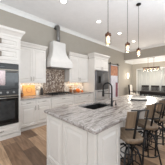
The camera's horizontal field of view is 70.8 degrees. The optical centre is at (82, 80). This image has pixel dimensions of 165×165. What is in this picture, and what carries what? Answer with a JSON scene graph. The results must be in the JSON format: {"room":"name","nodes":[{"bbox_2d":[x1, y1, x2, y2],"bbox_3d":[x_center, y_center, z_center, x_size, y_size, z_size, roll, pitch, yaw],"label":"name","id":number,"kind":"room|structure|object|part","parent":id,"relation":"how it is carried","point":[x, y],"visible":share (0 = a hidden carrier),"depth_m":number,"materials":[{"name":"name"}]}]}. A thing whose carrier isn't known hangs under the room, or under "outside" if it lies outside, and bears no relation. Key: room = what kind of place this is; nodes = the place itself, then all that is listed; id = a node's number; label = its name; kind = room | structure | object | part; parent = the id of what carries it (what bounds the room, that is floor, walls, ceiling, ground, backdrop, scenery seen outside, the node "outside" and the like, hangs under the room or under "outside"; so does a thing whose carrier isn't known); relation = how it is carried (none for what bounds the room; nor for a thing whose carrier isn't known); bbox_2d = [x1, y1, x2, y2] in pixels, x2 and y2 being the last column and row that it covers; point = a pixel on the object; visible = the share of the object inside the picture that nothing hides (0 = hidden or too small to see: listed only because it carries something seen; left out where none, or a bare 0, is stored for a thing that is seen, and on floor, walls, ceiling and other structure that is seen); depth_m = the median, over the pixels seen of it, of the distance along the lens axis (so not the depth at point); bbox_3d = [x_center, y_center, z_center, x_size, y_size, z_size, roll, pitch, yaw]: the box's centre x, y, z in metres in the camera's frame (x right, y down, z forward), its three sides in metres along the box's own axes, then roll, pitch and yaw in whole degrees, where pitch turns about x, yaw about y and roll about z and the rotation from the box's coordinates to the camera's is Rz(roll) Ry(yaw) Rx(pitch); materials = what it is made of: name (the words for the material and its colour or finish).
{"room":"kitchen","nodes":[
{"label":"kitchen","id":0,"kind":"room"},
{"bbox_2d":[0,9,131,97],"bbox_3d":[-0.580,-0.400,5.181,13.150,3.600,0.150,0,0,-44],"label":"wall","id":1,"kind":"structure","parent":0,"point":[37,33],"depth_m":5.05,"materials":[{"name":"beige paint"}]},
{"bbox_2d":[21,41,47,82],"bbox_3d":[-1.661,-0.557,3.778,0.976,1.244,0.341,0,0,-44],"label":"upper cabinet","id":2,"kind":"object","parent":1,"relation":"attached to","point":[33,61],"visible":0.84,"depth_m":3.69,"materials":[{"name":"beige paint"}]},
{"bbox_3d":[-1.758,-0.502,3.513,0.452,1.051,0.020,0,0,-44],"label":"door","id":3,"kind":"part","parent":2,"relation":"part of","materials":[{"name":"beige paint"}]},
{"bbox_3d":[-1.663,-1.117,3.780,0.976,0.124,0.335,0,0,-44],"label":"crown moulding","id":4,"kind":"part","parent":2,"relation":"part of","materials":[{"name":"beige paint"}]},
{"bbox_3d":[-1.429,-0.502,3.829,0.452,1.051,0.020,0,0,-44],"label":"door","id":5,"kind":"part","parent":2,"relation":"part of","materials":[{"name":"beige paint"}]},
{"bbox_2d":[21,82,82,94],"bbox_3d":[-1.048,0.260,4.615,3.020,0.451,0.012,0,0,-44],"label":"backsplash","id":6,"kind":"structure","parent":1,"relation":"attached to","point":[38,86],"depth_m":4.92,"materials":[{"name":"tile"}]},
{"bbox_2d":[43,69,63,93],"bbox_3d":[-1.098,0.011,4.545,0.920,0.946,0.016,0,0,-44],"label":"backsplash","id":7,"kind":"structure","parent":1,"relation":"attached to","point":[54,78],"depth_m":4.52,"materials":[{"name":"brown tile"}]},
{"bbox_2d":[46,25,72,69],"bbox_3d":[-0.903,-1.329,4.400,0.950,1.739,0.523,0,0,-44],"label":"range hood","id":8,"kind":"object","parent":1,"relation":"attached to","point":[57,58],"visible":0.98,"depth_m":4.27,"materials":[{"name":"white paint"}]},
{"bbox_2d":[65,52,87,82],"bbox_3d":[-0.227,-0.557,5.157,1.085,1.244,0.341,0,0,-44],"label":"upper cabinet","id":9,"kind":"object","parent":1,"relation":"attached to","point":[79,73],"visible":0.98,"depth_m":4.99,"materials":[{"name":"beige paint"}]},
{"bbox_3d":[-0.335,-0.502,4.882,0.532,1.051,0.020,0,0,-44],"label":"door","id":10,"kind":"part","parent":9,"relation":"part of","materials":[{"name":"beige paint"}]},
{"bbox_3d":[-0.131,-1.117,5.057,1.085,0.124,0.051,0,0,-44],"label":"crown moulding","id":11,"kind":"part","parent":9,"relation":"part of","materials":[{"name":"beige paint"}]},
{"bbox_3d":[0.052,-0.502,5.254,0.532,1.051,0.020,0,0,-44],"label":"door","id":12,"kind":"part","parent":9,"relation":"part of","materials":[{"name":"beige paint"}]},
{"bbox_2d":[0,3,164,52],"bbox_3d":[1.975,-2.140,1.387,11.569,0.120,8.859,0,0,-44],"label":"trim","id":13,"kind":"structure","parent":1,"relation":"attached to","point":[2,6],"depth_m":4.72,"materials":[{"name":"white paint"}]},
{"bbox_2d":[0,0,164,50],"bbox_3d":[1.930,-2.250,1.448,11.590,0.100,9.010,0,0,-44],"label":"ceiling","id":14,"kind":"structure","parent":0,"point":[79,16],"depth_m":3.96,"materials":[{"name":"white paint"}]},
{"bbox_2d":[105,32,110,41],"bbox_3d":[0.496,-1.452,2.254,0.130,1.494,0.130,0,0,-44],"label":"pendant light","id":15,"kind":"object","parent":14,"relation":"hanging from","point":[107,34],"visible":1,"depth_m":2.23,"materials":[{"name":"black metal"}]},
{"bbox_2d":[125,0,129,49],"bbox_3d":[1.101,-1.452,2.836,0.130,1.494,0.130,0,0,-44],"label":"pendant light","id":16,"kind":"object","parent":14,"relation":"hanging from","point":[127,44],"visible":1,"depth_m":2.83,"materials":[{"name":"brown"}]},
{"bbox_3d":[1.101,-1.546,2.836,0.009,1.252,0.008,0,0,-29],"label":"cord","id":17,"kind":"part","parent":16,"relation":"part of","materials":[{"name":"black metal"}]},
{"bbox_2d":[136,3,140,53],"bbox_3d":[1.606,-1.452,3.321,0.130,1.494,0.130,0,0,-44],"label":"pendant light","id":18,"kind":"object","parent":14,"relation":"hanging from","point":[137,4],"visible":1,"depth_m":3.32,"materials":[{"name":"brown"}]},
{"bbox_3d":[1.606,-1.546,3.321,0.009,1.252,0.008,0,0,-29],"label":"cord","id":19,"kind":"part","parent":18,"relation":"part of","materials":[{"name":"black metal"}]},
{"bbox_2d":[0,104,164,164],"bbox_3d":[2.492,1.450,1.989,13.150,0.100,9.010,0,0,-44],"label":"floor","id":20,"kind":"structure","parent":0,"point":[30,147],"depth_m":2.34,"materials":[{"name":"brown wood"}]},
{"bbox_2d":[0,25,24,140],"bbox_3d":[-2.118,0.060,2.995,0.942,2.680,0.858,0,0,-44],"label":"tall cabinet","id":21,"kind":"object","parent":20,"relation":"on","point":[10,38],"visible":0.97,"depth_m":2.86,"materials":[{"name":"beige paint"}]},
{"bbox_2d":[0,63,18,125],"bbox_3d":[-2.122,0.318,2.933,0.750,1.475,0.751,0,0,-44],"label":"double oven","id":22,"kind":"object","parent":21,"relation":"in","point":[9,92],"visible":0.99,"depth_m":2.82,"materials":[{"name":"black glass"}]},
{"bbox_2d":[0,70,4,84],"bbox_3d":[-1.891,-0.072,2.643,0.220,0.344,0.048,0,0,-44],"label":"dish towel","id":23,"kind":"object","parent":22,"relation":"hanging from","point":[2,72],"visible":1,"depth_m":2.67,"materials":[{"name":"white fabric"}]},
{"bbox_3d":[-1.907,0.675,2.710,0.750,0.650,0.026,0,0,-44],"label":"oven door","id":24,"kind":"part","parent":22,"relation":"part of","materials":[{"name":"black glass"}]},
{"bbox_3d":[-1.907,-0.040,2.710,0.750,0.480,0.026,0,0,-44],"label":"oven door","id":25,"kind":"part","parent":22,"relation":"part of","materials":[{"name":"black glass"}]},
{"bbox_3d":[-1.909,-0.352,2.712,0.750,0.125,0.020,0,0,-44],"label":"control panel","id":26,"kind":"part","parent":22,"relation":"part of","materials":[{"name":"grey metal"}]},
{"bbox_3d":[-1.914,1.185,2.710,0.776,0.196,0.020,0,0,-44],"label":"drawer","id":27,"kind":"part","parent":21,"relation":"part of","materials":[{"name":"beige paint"}]},
{"bbox_3d":[-1.914,-0.650,2.710,0.776,0.276,0.020,0,0,-44],"label":"door","id":28,"kind":"part","parent":21,"relation":"part of","materials":[{"name":"beige paint"}]},
{"bbox_3d":[-1.914,-0.935,2.710,0.776,0.246,0.020,0,0,-44],"label":"door","id":29,"kind":"part","parent":21,"relation":"part of","materials":[{"name":"beige paint"}]},
{"bbox_3d":[-1.918,1.357,2.726,0.856,0.085,0.032,0,0,-44],"label":"moulding","id":30,"kind":"part","parent":21,"relation":"part of","materials":[{"name":"beige paint"}]},
{"bbox_3d":[-1.991,-1.180,2.864,0.942,0.200,0.492,0,0,-44],"label":"crown moulding","id":31,"kind":"part","parent":21,"relation":"part of","materials":[{"name":"beige paint"}]},
{"bbox_2d":[21,97,50,131],"bbox_3d":[-1.563,0.964,3.661,0.953,0.872,0.668,0,0,-44],"label":"base cabinet","id":32,"kind":"object","parent":20,"relation":"on","point":[33,115],"visible":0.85,"depth_m":3.40,"materials":[{"name":"beige paint"}]},
{"bbox_3d":[-1.532,0.619,3.293,0.462,0.158,0.020,0,0,-44],"label":"drawer","id":33,"kind":"part","parent":32,"relation":"part of","materials":[{"name":"beige paint"}]},
{"bbox_3d":[-1.532,0.995,3.293,0.462,0.566,0.020,0,0,-44],"label":"door","id":34,"kind":"part","parent":32,"relation":"part of","materials":[{"name":"beige paint"}]},
{"bbox_3d":[-1.401,1.365,3.493,0.953,0.070,0.028,0,0,-44],"label":"moulding","id":35,"kind":"part","parent":32,"relation":"part of","materials":[{"name":"beige paint"}]},
{"bbox_3d":[-1.196,0.619,3.616,0.462,0.158,0.020,0,0,-44],"label":"drawer","id":36,"kind":"part","parent":32,"relation":"part of","materials":[{"name":"beige paint"}]},
{"bbox_3d":[-1.196,0.995,3.616,0.462,0.566,0.020,0,0,-44],"label":"door","id":37,"kind":"part","parent":32,"relation":"part of","materials":[{"name":"beige paint"}]},
{"bbox_2d":[21,91,92,99],"bbox_3d":[-0.823,0.507,4.382,3.020,0.040,0.656,0,0,-44],"label":"countertop","id":38,"kind":"structure","parent":32,"relation":"on","point":[83,92],"depth_m":3.90,"materials":[{"name":"grey stone"}]},
{"bbox_2d":[22,85,35,95],"bbox_3d":[-1.767,0.312,3.840,0.400,0.344,0.092,0,0,-44],"label":"cutting board","id":39,"kind":"object","parent":38,"relation":"on","point":[28,90],"visible":0.91,"depth_m":3.82,"materials":[{"name":"brown wood"}]},
{"bbox_2d":[46,92,72,95],"bbox_3d":[-0.864,0.462,4.359,0.900,0.050,0.520,0,0,-44],"label":"cooktop","id":40,"kind":"object","parent":38,"relation":"in","point":[53,93],"visible":0.99,"depth_m":4.21,"materials":[{"name":"black metal"}]},
{"bbox_2d":[51,95,73,108],"bbox_3d":[-0.873,0.964,4.325,0.958,0.872,0.668,0,0,-44],"label":"base cabinet","id":41,"kind":"object","parent":20,"relation":"on","point":[60,101],"visible":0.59,"depth_m":4.07,"materials":[{"name":"beige paint"}]},
{"bbox_3d":[-0.674,0.845,4.119,0.932,0.266,0.020,0,0,-44],"label":"drawer","id":42,"kind":"part","parent":41,"relation":"part of","materials":[{"name":"beige paint"}]},
{"bbox_3d":[-0.674,0.619,4.119,0.932,0.158,0.020,0,0,-44],"label":"drawer","id":43,"kind":"part","parent":41,"relation":"part of","materials":[{"name":"beige paint"}]},
{"bbox_2d":[74,93,92,103],"bbox_3d":[-0.129,0.964,5.041,1.103,0.872,0.668,0,0,-44],"label":"base cabinet","id":44,"kind":"object","parent":20,"relation":"on","point":[79,98],"visible":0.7,"depth_m":4.78,"materials":[{"name":"beige paint"}]},
{"bbox_3d":[-0.125,0.619,4.647,0.536,0.158,0.020,0,0,-44],"label":"drawer","id":45,"kind":"part","parent":44,"relation":"part of","materials":[{"name":"beige paint"}]},
{"bbox_3d":[0.070,0.845,4.834,1.077,0.266,0.020,0,0,-44],"label":"drawer","id":46,"kind":"part","parent":44,"relation":"part of","materials":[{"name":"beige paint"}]},
{"bbox_3d":[0.265,0.619,5.022,0.536,0.158,0.020,0,0,-44],"label":"drawer","id":47,"kind":"part","parent":44,"relation":"part of","materials":[{"name":"beige paint"}]},
{"bbox_2d":[83,52,109,100],"bbox_3d":[0.696,0.075,5.759,1.236,2.650,0.779,0,0,-44],"label":"tall cabinet","id":48,"kind":"object","parent":20,"relation":"on","point":[100,62],"visible":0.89,"depth_m":5.34,"materials":[{"name":"beige paint"}]},
{"bbox_3d":[0.296,0.450,5.431,0.038,1.900,0.696,0,0,-44],"label":"panel","id":49,"kind":"part","parent":48,"relation":"part of","materials":[{"name":"beige paint"}]},
{"bbox_3d":[0.727,-0.770,5.349,0.521,0.516,0.020,0,0,-44],"label":"door","id":50,"kind":"part","parent":48,"relation":"part of","materials":[{"name":"beige paint"}]},
{"bbox_3d":[0.696,-1.150,5.759,1.236,0.200,0.779,0,0,-44],"label":"crown moulding","id":51,"kind":"part","parent":48,"relation":"part of","materials":[{"name":"beige paint"}]},
{"bbox_3d":[1.105,-0.770,5.713,0.521,0.516,0.020,0,0,-44],"label":"door","id":52,"kind":"part","parent":48,"relation":"part of","materials":[{"name":"beige paint"}]},
{"bbox_2d":[47,103,153,164],"bbox_3d":[0.880,0.966,2.634,3.119,0.869,1.072,0,0,-44],"label":"kitchen island","id":53,"kind":"object","parent":20,"relation":"on","point":[67,144],"visible":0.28,"depth_m":1.44,"materials":[{"name":"beige paint"}]},
{"bbox_3d":[-0.424,0.907,1.758,0.024,0.725,0.455,0,0,-44],"label":"panel","id":54,"kind":"part","parent":53,"relation":"part of","materials":[{"name":"beige paint"}]},
{"bbox_3d":[-0.103,0.907,1.424,0.024,0.725,0.455,0,0,-44],"label":"panel","id":55,"kind":"part","parent":53,"relation":"part of","materials":[{"name":"beige paint"}]},
{"bbox_3d":[0.129,0.912,1.210,0.037,0.756,0.037,0,0,-44],"label":"corner post","id":56,"kind":"part","parent":53,"relation":"part of","materials":[{"name":"beige paint"}]},
{"bbox_2d":[44,95,164,134],"bbox_3d":[0.881,0.507,2.634,3.178,0.045,1.118,0,0,-44],"label":"island countertop","id":57,"kind":"structure","parent":53,"relation":"on","point":[96,121],"depth_m":1.79,"materials":[{"name":"grey stone"}]},
{"bbox_2d":[83,103,109,109],"bbox_3d":[0.284,0.640,2.351,0.694,0.219,0.449,0,0,-44],"label":"sink","id":58,"kind":"object","parent":57,"relation":"in","point":[94,106],"visible":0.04,"depth_m":2.63,"materials":[{"name":"black metal"}]},
{"bbox_2d":[102,82,114,106],"bbox_3d":[0.521,0.254,2.319,0.238,0.462,0.152,0,0,38],"label":"faucet","id":59,"kind":"object","parent":57,"relation":"on","point":[110,84],"visible":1,"depth_m":2.23,"materials":[{"name":"black metal"}]},
{"bbox_2d":[130,98,147,100],"bbox_3d":[1.451,0.467,2.992,0.450,0.036,0.290,0,0,1],"label":"serving tray","id":60,"kind":"object","parent":57,"relation":"on","point":[138,99],"visible":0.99,"depth_m":2.92,"materials":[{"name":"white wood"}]},
{"bbox_3d":[0.322,0.907,1.370,0.455,0.725,0.024,0,0,-44],"label":"panel","id":61,"kind":"part","parent":53,"relation":"part of","materials":[{"name":"beige paint"}]},
{"bbox_3d":[0.591,0.907,1.968,0.580,0.725,0.024,0,0,-44],"label":"panel","id":62,"kind":"part","parent":53,"relation":"part of","materials":[{"name":"beige paint"}]},
{"bbox_3d":[1.484,0.907,2.827,0.580,0.725,0.024,0,0,-44],"label":"panel","id":63,"kind":"part","parent":53,"relation":"part of","materials":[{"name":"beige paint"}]},
{"bbox_2d":[95,70,108,100],"bbox_3d":[0.728,0.448,5.725,0.982,1.865,0.780,0,0,-44],"label":"refrigerator","id":64,"kind":"object","parent":20,"relation":"on","point":[101,77],"visible":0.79,"depth_m":5.42,"materials":[{"name":"silver metal"}]},
{"bbox_3d":[0.756,-0.040,5.340,0.489,0.880,0.066,0,0,-44],"label":"door","id":65,"kind":"part","parent":64,"relation":"part of","materials":[{"name":"silver metal"}]},
{"bbox_3d":[0.934,0.595,5.511,0.982,0.370,0.066,0,0,-44],"label":"drawer","id":66,"kind":"part","parent":64,"relation":"part of","materials":[{"name":"silver metal"}]},
{"bbox_3d":[1.112,-0.040,5.682,0.487,0.880,0.066,0,0,-44],"label":"door","id":67,"kind":"part","parent":64,"relation":"part of","materials":[{"name":"silver metal"}]},
{"bbox_2d":[128,84,139,95],"bbox_3d":[3.696,0.831,8.303,0.546,1.142,0.620,0,0,-44],"label":"dining chair","id":68,"kind":"object","parent":20,"relation":"on","point":[130,87],"visible":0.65,"depth_m":8.33,"materials":[{"name":"beige fabric"}]},
{"bbox_2d":[120,109,148,164],"bbox_3d":[0.632,0.866,1.550,0.398,1.068,0.465,0,0,-7],"label":"bar stool","id":69,"kind":"object","parent":20,"relation":"on","point":[130,136],"visible":0.87,"depth_m":1.45,"materials":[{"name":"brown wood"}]},
{"bbox_3d":[0.544,1.126,1.476,0.026,0.529,0.224,0,0,38],"label":"leg","id":70,"kind":"part","parent":69,"relation":"part of","materials":[{"name":"black metal"}]},
{"bbox_3d":[0.571,0.460,1.367,0.105,0.210,0.088,0,0,-7],"label":"backrest","id":71,"kind":"part","parent":69,"relation":"part of","materials":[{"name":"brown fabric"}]},
{"bbox_3d":[0.628,0.734,1.583,0.278,0.058,0.380,0,0,-7],"label":"seat","id":72,"kind":"part","parent":69,"relation":"part of","materials":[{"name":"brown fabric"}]},
{"bbox_3d":[0.636,0.591,1.430,0.033,0.509,0.227,0,0,-5],"label":"post","id":73,"kind":"part","parent":69,"relation":"part of","materials":[{"name":"black metal"}]},
{"bbox_3d":[0.639,0.585,1.407,0.254,0.022,0.038,0,0,-7],"label":"rail","id":74,"kind":"part","parent":69,"relation":"part of","materials":[{"name":"black metal"}]},
{"bbox_3d":[0.735,1.127,1.499,0.224,0.528,0.025,0,0,38],"label":"leg","id":75,"kind":"part","parent":69,"relation":"part of","materials":[{"name":"black metal"}]},
{"bbox_3d":[0.743,0.589,1.459,0.056,0.503,0.224,0,0,-26],"label":"post","id":76,"kind":"part","parent":69,"relation":"part of","materials":[{"name":"black metal"}]},
{"bbox_2d":[141,85,148,95],"bbox_3d":[4.495,0.855,8.448,0.473,1.092,0.516,0,0,-44],"label":"dining chair","id":77,"kind":"object","parent":20,"relation":"on","point":[145,86],"visible":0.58,"depth_m":8.54,"materials":[{"name":"black wood"}]},
{"bbox_2d":[130,103,163,164],"bbox_3d":[1.081,0.866,1.948,0.398,1.068,0.465,0,0,-6],"label":"bar stool","id":78,"kind":"object","parent":20,"relation":"on","point":[150,125],"visible":0.79,"depth_m":1.85,"materials":[{"name":"black metal"}]},
{"bbox_3d":[0.992,1.126,1.876,0.026,0.529,0.224,0,0,39],"label":"leg","id":79,"kind":"part","parent":78,"relation":"part of","materials":[{"name":"black metal"}]},
{"bbox_3d":[1.078,0.734,1.981,0.278,0.058,0.380,0,0,-6],"label":"seat","id":80,"kind":"part","parent":78,"relation":"part of","materials":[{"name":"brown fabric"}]},
{"bbox_3d":[1.017,0.460,1.766,0.105,0.210,0.088,0,0,-6],"label":"backrest","id":81,"kind":"part","parent":78,"relation":"part of","materials":[{"name":"brown wood"}]},
{"bbox_3d":[1.083,0.591,1.828,0.033,0.509,0.227,0,0,-4],"label":"post","id":82,"kind":"part","parent":78,"relation":"part of","materials":[{"name":"black metal"}]},
{"bbox_3d":[1.183,1.127,1.895,0.224,0.528,0.025,0,0,39],"label":"leg","id":83,"kind":"part","parent":78,"relation":"part of","materials":[{"name":"black metal"}]},
{"bbox_3d":[1.191,0.589,1.855,0.056,0.503,0.224,0,0,-25],"label":"post","id":84,"kind":"part","parent":78,"relation":"part of","materials":[{"name":"black metal"}]},
{"bbox_2d":[138,90,164,95],"bbox_3d":[4.735,1.025,7.194,1.000,0.750,2.100,0,0,-44],"label":"dining table","id":85,"kind":"object","parent":20,"relation":"on","point":[149,92],"visible":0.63,"depth_m":7.18,"materials":[{"name":"brown wood"}]},
{"bbox_2d":[149,85,158,96],"bbox_3d":[4.939,0.855,7.987,0.473,1.092,0.516,0,0,-44],"label":"dining chair","id":86,"kind":"object","parent":20,"relation":"on","point":[152,86],"visible":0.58,"depth_m":8.11,"materials":[{"name":"brown wood"}]},
{"bbox_2d":[148,99,164,155],"bbox_3d":[1.508,0.866,2.329,0.398,1.068,0.465,0,0,-9],"label":"bar stool","id":87,"kind":"object","parent":20,"relation":"on","point":[162,119],"visible":0.47,"depth_m":2.21,"materials":[{"name":"black metal"}]},
{"bbox_3d":[1.502,0.734,2.362,0.278,0.058,0.380,0,0,-9],"label":"seat","id":88,"kind":"part","parent":87,"relation":"part of","materials":[{"name":"brown fabric"}]},
{"bbox_3d":[1.453,0.460,2.144,0.105,0.210,0.088,0,0,-9],"label":"backrest","id":89,"kind":"part","parent":87,"relation":"part of","materials":[{"name":"brown wood"}]},
{"bbox_2d":[151,109,164,142],"bbox_3d":[1.898,0.866,2.703,0.398,1.068,0.465,0,0,-12],"label":"bar stool","id":90,"kind":"object","parent":20,"relation":"on","point":[156,111],"visible":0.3,"depth_m":2.61,"materials":[{"name":"black metal"}]},
{"bbox_3d":[1.817,1.126,2.623,0.026,0.529,0.224,0,0,33],"label":"leg","id":91,"kind":"part","parent":90,"relation":"part of","materials":[{"name":"black metal"}]},
{"bbox_2d":[124,45,164,59],"bbox_3d":[6.197,-1.860,5.450,0.150,0.680,8.860,0,0,-44],"label":"wall header","id":92,"kind":"structure","parent":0,"point":[155,51],"depth_m":7.49,"materials":[{"name":"beige paint"}]},
{"bbox_2d":[124,55,164,60],"bbox_3d":[6.199,-1.510,5.446,0.154,0.020,8.850,0,0,-44],"label":"trim","id":93,"kind":"structure","parent":92,"relation":"attached to","point":[161,55],"depth_m":7.61,"materials":[{"name":"white paint"}]},
{"bbox_2d":[125,59,164,63],"bbox_3d":[6.713,-1.449,5.946,1.278,0.162,8.859,0,0,-44],"label":"trim","id":94,"kind":"structure","parent":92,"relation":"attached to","point":[156,60],"depth_m":8.73,"materials":[{"name":"white paint"}]},
{"bbox_2d":[129,56,164,61],"bbox_3d":[6.715,-1.580,6.052,1.430,0.100,9.010,0,0,-44],"label":"ceiling","id":95,"kind":"structure","parent":0,"point":[159,57],"depth_m":8.26,"materials":[{"name":"white paint"}]},
{"bbox_2d":[143,57,159,69],"bbox_3d":[4.430,-1.099,7.511,0.224,0.859,0.963,0,0,-44],"label":"chandelier","id":96,"kind":"object","parent":95,"relation":"hanging from","point":[158,67],"visible":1,"depth_m":7.41,"materials":[{"name":"brown metal"}]},
{"bbox_2d":[132,61,164,92],"bbox_3d":[7.228,-0.065,6.442,0.150,2.930,8.860,0,0,-44],"label":"wall","id":97,"kind":"structure","parent":0,"point":[162,63],"depth_m":9.16,"materials":[{"name":"beige paint"}]},
{"bbox_2d":[136,67,164,93],"bbox_3d":[5.570,0.220,8.115,0.120,2.360,3.450,0,0,-44],"label":"window","id":98,"kind":"structure","parent":97,"relation":"in","point":[160,67],"depth_m":9.31,"materials":[{"name":"white paint"}]},
{"bbox_3d":[5.476,-0.895,8.046,0.024,0.024,3.400,0,0,-44],"label":"curtain rod","id":99,"kind":"object","parent":98,"relation":"attached to","visible":0},
{"bbox_2d":[137,68,160,96],"bbox_3d":[4.914,0.250,8.629,0.060,2.260,1.580,0,0,-44],"label":"sheer curtain","id":100,"kind":"object","parent":99,"relation":"hanging from","point":[149,77],"visible":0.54,"depth_m":8.56,"materials":[{"name":"white fabric"}]},
{"bbox_2d":[162,68,164,97],"bbox_3d":[6.038,0.250,7.462,0.060,2.260,1.580,0,0,-44],"label":"sheer curtain","id":101,"kind":"object","parent":99,"relation":"hanging from","point":[163,69],"visible":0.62,"depth_m":7.95,"materials":[{"name":"white fabric"}]},
{"bbox_3d":[2.031,-1.082,7.552,1.420,0.035,0.051,0,0,-44],"label":"rail","id":102,"kind":"object","parent":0,"visible":0},
{"bbox_2d":[110,62,117,97],"bbox_3d":[2.054,0.098,7.514,1.010,2.545,0.050,0,0,-44],"label":"barn door","id":103,"kind":"structure","parent":102,"relation":"hanging from","point":[113,68],"depth_m":7.53,"materials":[{"name":"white wood"}]},
{"bbox_3d":[1.950,0.490,7.420,0.596,1.500,0.020,0,0,-44],"label":"panel","id":104,"kind":"part","parent":103,"relation":"part of","materials":[{"name":"white wood"}]},
{"bbox_3d":[2.050,-0.660,7.518,0.876,0.640,0.020,0,0,-44],"label":"panel","id":105,"kind":"part","parent":103,"relation":"part of","materials":[{"name":"brown wood"}]}
]}

